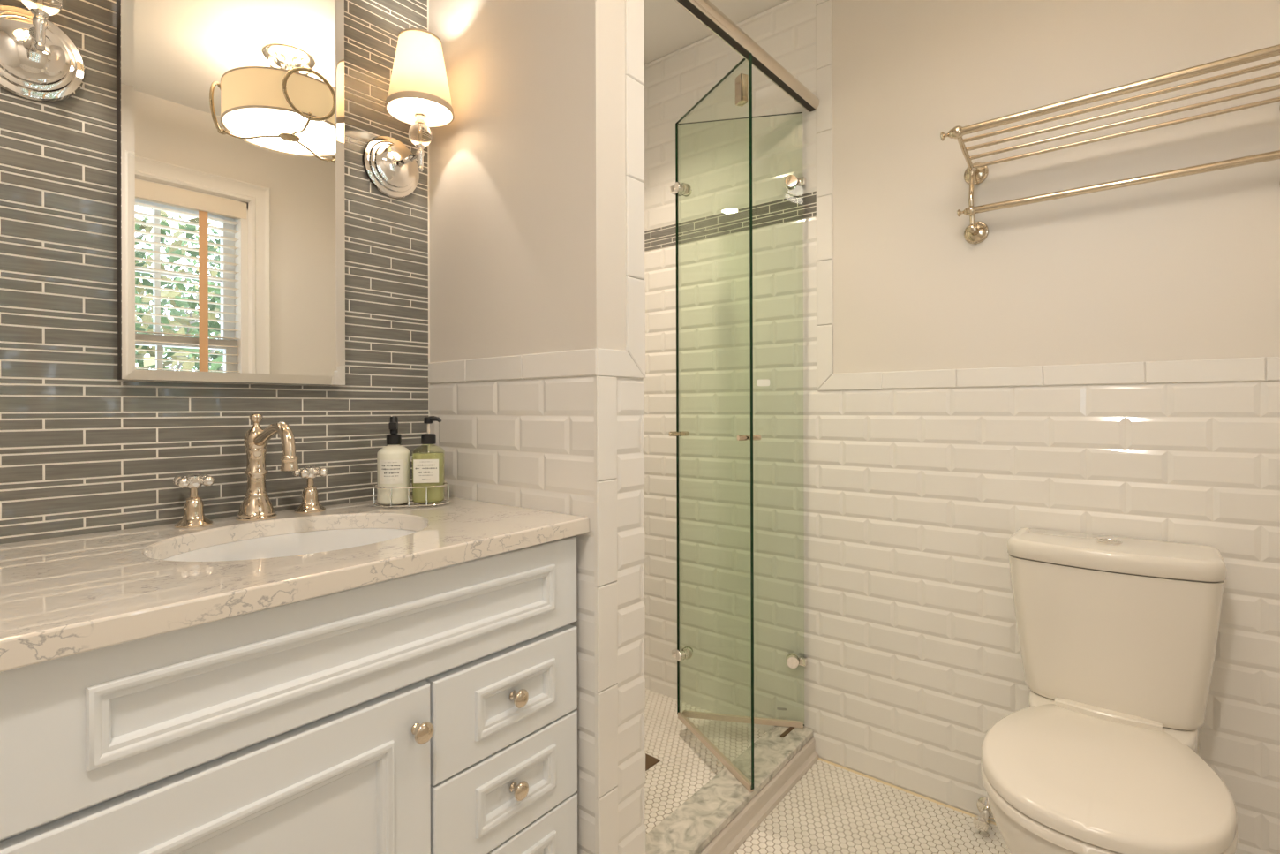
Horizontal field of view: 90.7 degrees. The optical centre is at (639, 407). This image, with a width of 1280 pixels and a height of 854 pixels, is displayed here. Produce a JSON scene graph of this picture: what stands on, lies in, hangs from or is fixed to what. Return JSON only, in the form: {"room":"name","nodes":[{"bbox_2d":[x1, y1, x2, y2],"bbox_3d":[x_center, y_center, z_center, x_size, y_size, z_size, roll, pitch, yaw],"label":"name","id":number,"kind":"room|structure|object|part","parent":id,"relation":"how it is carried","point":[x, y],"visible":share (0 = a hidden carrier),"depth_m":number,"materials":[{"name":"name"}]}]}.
{"room":"bathroom","nodes":[
{"label":"bathroom","id":0,"kind":"room"},
{"bbox_2d":[0,0,429,543],"bbox_3d":[-1.067,-0.127,1.027,0.120,2.610,1.554,0,0,40],"label":"wall","id":1,"kind":"structure","parent":0,"point":[84,449],"depth_m":1.12,"materials":[{"name":"grey tile"}]},
{"bbox_2d":[0,0,85,101],"bbox_3d":[-0.916,-0.664,0.960,0.201,0.328,0.147,0,0,40],"label":"wall sconce","id":2,"kind":"object","parent":1,"relation":"attached to","point":[39,61],"visible":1,"depth_m":1.01,"materials":[{"name":"silver metal"}]},
{"bbox_3d":[-0.926,-0.562,0.968,0.103,0.060,0.022,0,0,40],"label":"arm","id":3,"kind":"part","parent":2,"relation":"part of","materials":[{"name":"silver metal"}]},
{"bbox_2d":[116,0,345,384],"bbox_3d":[-0.784,-0.507,1.250,0.033,0.914,0.387,0,0,40],"label":"wall mirror","id":4,"kind":"object","parent":1,"relation":"attached to","point":[230,113],"visible":1,"depth_m":1.22,"materials":[{"name":"silver mirror"}]},
{"bbox_2d":[361,28,453,198],"bbox_3d":[-0.516,-0.666,1.443,0.201,0.328,0.147,0,0,40],"label":"wall sconce","id":5,"kind":"object","parent":1,"relation":"attached to","point":[418,96],"visible":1,"depth_m":1.42,"materials":[{"name":"silver metal"}]},
{"bbox_3d":[-0.526,-0.563,1.452,0.103,0.060,0.022,0,0,40],"label":"arm","id":6,"kind":"part","parent":5,"relation":"part of","materials":[{"name":"silver metal"}]},
{"bbox_3d":[-0.496,-0.747,1.426,0.145,0.162,0.145,0,0,40],"label":"lamp shade","id":7,"kind":"part","parent":5,"relation":"part of","materials":[{"name":"white fabric"}]},
{"bbox_2d":[414,106,426,124],"bbox_3d":[-0.495,-0.633,1.426,0.026,0.084,0.026,0,0,40],"label":"bulb","id":8,"kind":"object","parent":5,"relation":"attached to","point":[419,112],"depth_m":1.42,"materials":[{"name":"white glass"}]},
{"bbox_3d":[-0.496,-0.723,1.426,0.031,0.095,0.031,0,0,40],"label":"bulb","id":9,"kind":"part","parent":5,"relation":"part of","materials":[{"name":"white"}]},
{"bbox_2d":[429,0,645,853],"bbox_3d":[-0.364,-0.104,1.542,0.848,2.560,0.146,0,0,40],"label":"wall partition","id":10,"kind":"structure","parent":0,"point":[527,243],"depth_m":1.32,"materials":[{"name":"white paint"}]},
{"bbox_2d":[428,0,645,853],"bbox_3d":[-0.261,-0.109,1.455,0.584,2.449,0.148,0,0,40],"label":"trim","id":11,"kind":"structure","parent":10,"relation":"attached to","point":[606,364],"depth_m":1.25,"materials":[{"name":"white tile"}]},
{"bbox_2d":[643,0,787,64],"bbox_3d":[0.047,-1.395,0.826,2.660,0.120,2.870,0,0,40],"label":"ceiling","id":12,"kind":"structure","parent":0,"point":[668,27],"depth_m":2.19,"materials":[{"name":"white paint"}]},
{"bbox_2d":[644,687,1009,853],"bbox_3d":[0.001,1.141,0.871,2.300,0.108,2.570,0,0,40],"label":"floor","id":13,"kind":"structure","parent":0,"point":[832,809],"depth_m":1.76,"materials":[{"name":"white tile"}]},
{"bbox_2d":[0,527,577,853],"bbox_3d":[-0.548,0.680,1.039,0.507,0.874,0.828,0,0,37],"label":"vanity cabinet","id":14,"kind":"object","parent":13,"relation":"on","point":[432,711],"visible":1,"depth_m":0.85,"materials":[{"name":"white paint"}]},
{"bbox_3d":[-0.475,0.701,0.781,0.020,0.565,0.490,0,0,37],"label":"door","id":15,"kind":"part","parent":14,"relation":"part of","materials":[{"name":"white paint"}]},
{"bbox_3d":[-0.466,0.701,0.775,0.014,0.445,0.358,0,0,37],"label":"panel moulding","id":16,"kind":"part","parent":14,"relation":"part of","materials":[{"name":"white paint"}]},
{"bbox_2d":[0,495,589,671],"bbox_3d":[-0.573,0.228,1.062,0.594,0.030,0.860,0,0,40],"label":"countertop","id":17,"kind":"structure","parent":14,"relation":"on","point":[60,597],"depth_m":0.85,"materials":[{"name":"beige stone"}]},
{"bbox_2d":[173,413,328,527],"bbox_3d":[-0.696,0.112,1.187,0.205,0.203,0.263,0,0,40],"label":"faucet","id":18,"kind":"object","parent":17,"relation":"on","point":[256,505],"visible":1,"depth_m":1.21,"materials":[{"name":"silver metal"}]},
{"bbox_3d":[-0.813,0.179,1.152,0.058,0.070,0.058,0,0,0],"label":"handle","id":19,"kind":"part","parent":18,"relation":"part of","materials":[{"name":"silver metal"}]},
{"bbox_3d":[-0.678,0.068,1.174,0.161,0.088,0.028,0,0,40],"label":"spout","id":20,"kind":"part","parent":18,"relation":"part of","materials":[{"name":"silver metal"}]},
{"bbox_3d":[-0.683,0.178,1.309,0.058,0.070,0.058,0,0,-4],"label":"handle","id":21,"kind":"part","parent":18,"relation":"part of","materials":[{"name":"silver metal"}]},
{"bbox_2d":[372,481,449,506],"bbox_3d":[-0.503,0.190,1.391,0.158,0.044,0.086,0,0,-12],"label":"caddy","id":22,"kind":"object","parent":17,"relation":"on","point":[448,484],"visible":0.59,"depth_m":1.36,"materials":[{"name":"silver metal"}]},
{"bbox_2d":[376,416,410,504],"bbox_3d":[-0.538,0.113,1.383,0.068,0.188,0.069,0,0,-10],"label":"pump bottle","id":23,"kind":"object","parent":22,"relation":"in","point":[393,459],"visible":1,"depth_m":1.36,"materials":[{"name":"beige plastic"}]},
{"bbox_2d":[411,415,444,503],"bbox_3d":[-0.468,0.112,1.399,0.068,0.189,0.069,0,0,-10],"label":"pump bottle","id":24,"kind":"object","parent":22,"relation":"in","point":[427,468],"visible":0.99,"depth_m":1.37,"materials":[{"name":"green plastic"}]},
{"bbox_3d":[-0.468,0.044,1.399,0.006,0.028,0.006,0,0,-10],"label":"pump stem","id":25,"kind":"part","parent":24,"relation":"part of","materials":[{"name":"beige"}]},
{"bbox_3d":[-0.363,0.330,0.912,0.014,0.092,0.670,0,0,37],"label":"panel moulding","id":26,"kind":"part","parent":14,"relation":"part of","materials":[{"name":"white paint"}]},
{"bbox_3d":[-0.325,0.480,0.939,0.029,0.031,0.031,0,0,37],"label":"knob","id":27,"kind":"part","parent":14,"relation":"part of","materials":[{"name":"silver metal"}]},
{"bbox_3d":[-0.227,0.504,1.109,0.020,0.163,0.323,0,0,37],"label":"drawer","id":28,"kind":"part","parent":14,"relation":"part of","materials":[{"name":"white paint"}]},
{"bbox_3d":[-0.227,0.666,1.109,0.020,0.160,0.323,0,0,37],"label":"drawer","id":29,"kind":"part","parent":14,"relation":"part of","materials":[{"name":"white paint"}]},
{"bbox_3d":[-0.215,0.505,1.107,0.014,0.083,0.180,0,0,37],"label":"panel moulding","id":30,"kind":"part","parent":14,"relation":"part of","materials":[{"name":"white paint"}]},
{"bbox_3d":[-0.214,0.664,1.107,0.014,0.082,0.180,0,0,37],"label":"panel moulding","id":31,"kind":"part","parent":14,"relation":"part of","materials":[{"name":"white paint"}]},
{"bbox_3d":[-0.211,0.662,1.099,0.029,0.031,0.031,0,0,37],"label":"knob","id":32,"kind":"part","parent":14,"relation":"part of","materials":[{"name":"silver metal"}]},
{"bbox_3d":[-0.211,0.502,1.099,0.029,0.031,0.031,0,0,37],"label":"knob","id":33,"kind":"part","parent":14,"relation":"part of","materials":[{"name":"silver metal"}]},
{"bbox_3d":[-0.226,0.828,1.109,0.020,0.160,0.323,0,0,37],"label":"drawer","id":34,"kind":"part","parent":14,"relation":"part of","materials":[{"name":"white paint"}]},
{"bbox_3d":[-0.214,0.826,1.107,0.014,0.082,0.180,0,0,37],"label":"panel moulding","id":35,"kind":"part","parent":14,"relation":"part of","materials":[{"name":"white paint"}]},
{"bbox_2d":[645,752,660,770],"bbox_3d":[-0.015,1.086,1.942,0.110,0.004,0.110,0,0,40],"label":"floor drain","id":36,"kind":"object","parent":13,"relation":"on","point":[650,760],"visible":0.29,"depth_m":1.94,"materials":[{"name":"brown metal"}]},
{"bbox_2d":[645,718,818,853],"bbox_3d":[0.249,1.070,1.702,0.149,0.088,0.872,0,0,40],"label":"shower curb","id":37,"kind":"object","parent":13,"relation":"on","point":[719,816],"visible":0.93,"depth_m":1.68,"materials":[{"name":"stone"}]},
{"bbox_2d":[780,726,794,737],"bbox_3d":[0.469,1.023,2.005,0.013,0.003,0.085,0,0,40],"label":"threshold strip","id":38,"kind":"object","parent":37,"relation":"on","point":[785,733],"visible":1,"depth_m":2.00,"materials":[{"name":"brown metal"}]},
{"bbox_2d":[980,527,1237,853],"bbox_3d":[0.926,0.708,1.268,0.388,0.809,0.658,0,0,40],"label":"toilet","id":39,"kind":"object","parent":13,"relation":"on","point":[1118,636],"visible":1,"depth_m":1.29,"materials":[{"name":"white ceramic"}]},
{"bbox_3d":[0.926,0.919,1.267,0.367,0.386,0.642,0,0,40],"label":"bowl","id":40,"kind":"part","parent":39,"relation":"part of","materials":[{"name":"white ceramic"}]},
{"bbox_3d":[0.873,0.712,1.203,0.382,0.022,0.490,0,0,40],"label":"seat","id":41,"kind":"part","parent":39,"relation":"part of","materials":[{"name":"beige plastic"}]},
{"bbox_3d":[0.873,0.681,1.203,0.381,0.036,0.488,0,0,40],"label":"seat lid","id":42,"kind":"part","parent":39,"relation":"part of","materials":[{"name":"beige plastic"}]},
{"bbox_3d":[1.066,0.510,1.438,0.382,0.317,0.212,0,0,40],"label":"tank","id":43,"kind":"part","parent":39,"relation":"part of","materials":[{"name":"white ceramic"}]},
{"bbox_3d":[1.065,0.328,1.437,0.388,0.041,0.219,0,0,40],"label":"tank lid","id":44,"kind":"part","parent":39,"relation":"part of","materials":[{"name":"white ceramic"}]},
{"bbox_2d":[642,0,1279,853],"bbox_3d":[0.876,-0.133,1.824,2.660,2.610,0.120,0,0,40],"label":"wall","id":45,"kind":"structure","parent":0,"point":[902,507],"depth_m":1.78,"materials":[{"name":"white tile"}]},
{"bbox_2d":[668,52,807,791],"bbox_3d":[0.266,0.039,1.966,0.424,1.970,0.440,0,0,40],"label":"shower door","id":46,"kind":"structure","parent":45,"relation":"attached to","point":[791,181],"depth_m":2.02,"materials":[{"name":"clear glass"}]},
{"bbox_3d":[0.129,0.085,2.098,0.068,0.016,0.016,0,0,-23],"label":"door knob","id":47,"kind":"part","parent":46,"relation":"part of","materials":[{"name":"silver metal"}]},
{"bbox_3d":[0.211,0.035,1.894,0.009,1.962,0.451,0,0,-23],"label":"glass panel","id":48,"kind":"part","parent":46,"relation":"part of","materials":[{"name":"green"}]},
{"bbox_3d":[0.293,0.079,1.701,0.068,0.016,0.016,0,0,-23],"label":"door knob","id":49,"kind":"part","parent":46,"relation":"part of","materials":[{"name":"silver metal"}]},
{"bbox_2d":[674,0,819,112],"bbox_3d":[0.271,-0.967,1.676,0.047,0.045,0.881,0,0,40],"label":"door track","id":50,"kind":"object","parent":45,"relation":"attached to","point":[705,11],"visible":1,"depth_m":1.68,"materials":[{"name":"silver metal"}]},
{"bbox_2d":[818,757,996,825],"bbox_3d":[1.099,1.109,1.562,1.388,0.007,0.006,0,0,40],"label":"trim","id":51,"kind":"structure","parent":45,"relation":"attached to","point":[819,758],"depth_m":1.84,"materials":[{"name":"beige"}]},
{"bbox_2d":[972,796,993,831],"bbox_3d":[0.908,1.074,1.667,0.054,0.054,0.094,0,0,40],"label":"supply valve","id":52,"kind":"object","parent":45,"relation":"attached to","point":[981,821],"visible":0.89,"depth_m":1.66,"materials":[{"name":"silver metal"}]},
{"bbox_3d":[0.882,1.074,1.635,0.036,0.036,0.013,0,0,40],"label":"valve handle","id":53,"kind":"part","parent":52,"relation":"part of","materials":[{"name":"silver metal"}]},
{"bbox_2d":[815,0,1279,390],"bbox_3d":[1.112,-0.698,1.553,1.429,1.280,0.011,0,0,40],"label":"trim","id":54,"kind":"structure","parent":45,"relation":"attached to","point":[1263,368],"depth_m":1.83,"materials":[{"name":"white tile"}]},
{"bbox_2d":[940,44,1279,243],"bbox_3d":[1.080,-0.572,1.439,0.690,0.251,0.219,0,0,40],"label":"towel rack","id":55,"kind":"object","parent":45,"relation":"attached to","point":[975,173],"visible":1,"depth_m":1.42,"materials":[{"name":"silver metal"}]}
]}

